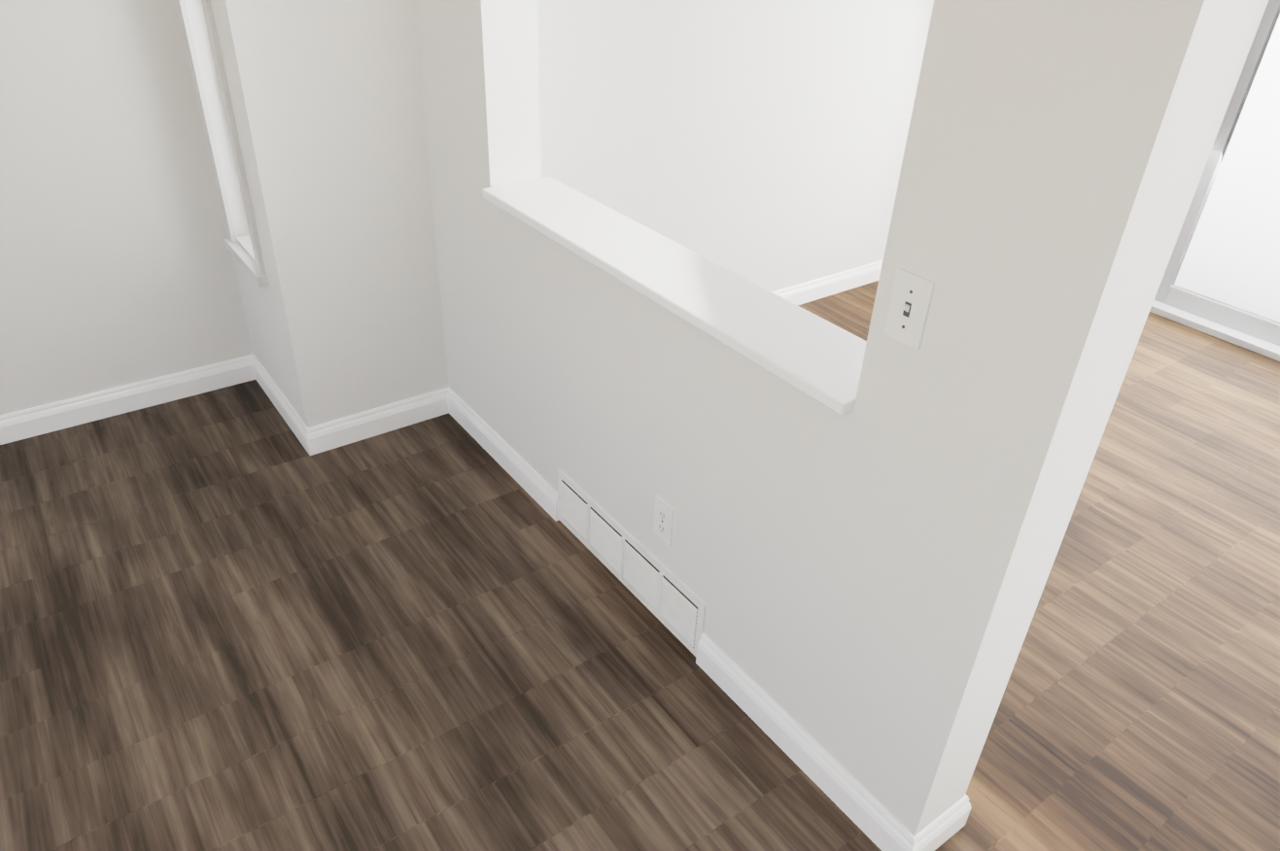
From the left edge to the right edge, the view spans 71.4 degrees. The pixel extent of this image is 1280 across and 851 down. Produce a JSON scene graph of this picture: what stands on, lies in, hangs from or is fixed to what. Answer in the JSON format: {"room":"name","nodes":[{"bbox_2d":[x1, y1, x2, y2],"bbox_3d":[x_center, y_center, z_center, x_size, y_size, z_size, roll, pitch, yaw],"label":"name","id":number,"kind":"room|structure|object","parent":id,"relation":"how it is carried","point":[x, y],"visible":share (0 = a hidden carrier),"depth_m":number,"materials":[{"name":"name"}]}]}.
{"room":"empty living room","nodes":[
{"label":"empty living room","id":0,"kind":"room"},
{"bbox_2d":[0,0,253,415],"bbox_3d":[-2.711,-0.791,1.959,3.440,2.440,0.160,-20,39,-31],"label":"wall","id":1,"kind":"structure","parent":0,"point":[117,267],"depth_m":2.81,"materials":[{"name":"white paint"}]},
{"bbox_2d":[0,260,971,850],"bbox_3d":[0.225,0.845,1.793,6.750,0.097,5.000,-20,39,-31],"label":"baseboard","id":2,"kind":"structure","parent":1,"relation":"attached to","point":[871,816],"depth_m":2.96,"materials":[{"name":"white"}]},
{"bbox_2d":[175,0,449,427],"bbox_3d":[-1.062,-1.183,2.688,0.500,2.440,0.760,-20,39,-31],"label":"wall","id":3,"kind":"structure","parent":0,"point":[343,311],"depth_m":2.65,"materials":[{"name":"white paint"}]},
{"bbox_2d":[176,0,269,286],"bbox_3d":[-1.336,-1.389,2.780,0.330,2.081,1.107,-20,39,-31],"label":"window","id":4,"kind":"structure","parent":3,"relation":"in","point":[253,268],"depth_m":2.67,"materials":[{"name":"white"}]},
{"bbox_2d":[0,280,1279,850],"bbox_3d":[0.222,0.919,1.841,7.350,0.080,5.600,-20,39,-31],"label":"floor","id":5,"kind":"structure","parent":0,"point":[237,617],"depth_m":2.25,"materials":[{"name":"wood"}]},
{"bbox_2d":[537,0,934,292],"bbox_3d":[0.343,-1.484,3.257,2.210,2.440,0.150,-20,39,-31],"label":"wall","id":6,"kind":"structure","parent":0,"point":[761,143],"depth_m":3.42,"materials":[{"name":"white paint"}]},
{"bbox_2d":[414,0,1268,836],"bbox_3d":[0.672,-0.134,1.180,0.163,2.440,4.550,-20,39,-31],"label":"wall","id":7,"kind":"structure","parent":0,"point":[865,581],"depth_m":1.57,"materials":[{"name":"white paint"}]},
{"bbox_2d":[557,469,706,657],"bbox_3d":[-0.045,0.362,2.434,0.012,0.186,0.677,-20,39,-31],"label":"air vent","id":8,"kind":"object","parent":7,"relation":"in","point":[668,600],"visible":1,"depth_m":2.39,"materials":[{"name":"white metal"}]},
{"bbox_2d":[653,495,673,547],"bbox_3d":[0.057,0.237,2.206,0.007,0.114,0.070,-20,39,-31],"label":"outlet","id":9,"kind":"object","parent":7,"relation":"attached to","point":[663,523],"visible":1,"depth_m":2.20,"materials":[{"name":"white plastic"}]},
{"bbox_2d":[482,176,866,415],"bbox_3d":[0.047,-0.363,2.045,0.218,0.026,1.336,-20,39,-31],"label":"sill ledge","id":10,"kind":"object","parent":7,"relation":"attached to","point":[814,357],"visible":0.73,"depth_m":1.91,"materials":[{"name":"white"}]},
{"bbox_2d":[883,267,934,350],"bbox_3d":[0.416,-0.181,1.391,0.016,0.114,0.070,-20,39,-31],"label":"light switch","id":11,"kind":"object","parent":7,"relation":"attached to","point":[912,294],"visible":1,"depth_m":1.39,"materials":[{"name":"white plastic"}]},
{"bbox_3d":[2.544,-1.164,2.917,1.001,2.440,3.488,-20,39,-31],"label":"wall","id":12,"kind":"structure","parent":0,"visible":0},
{"bbox_2d":[1149,0,1279,361],"bbox_3d":[2.859,-1.084,3.247,0.211,1.974,1.474,-20,39,-31],"label":"slider","id":13,"kind":"object","parent":12,"relation":"in","point":[1221,279],"visible":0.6,"depth_m":3.89,"materials":[{"name":"grey"}]}
]}

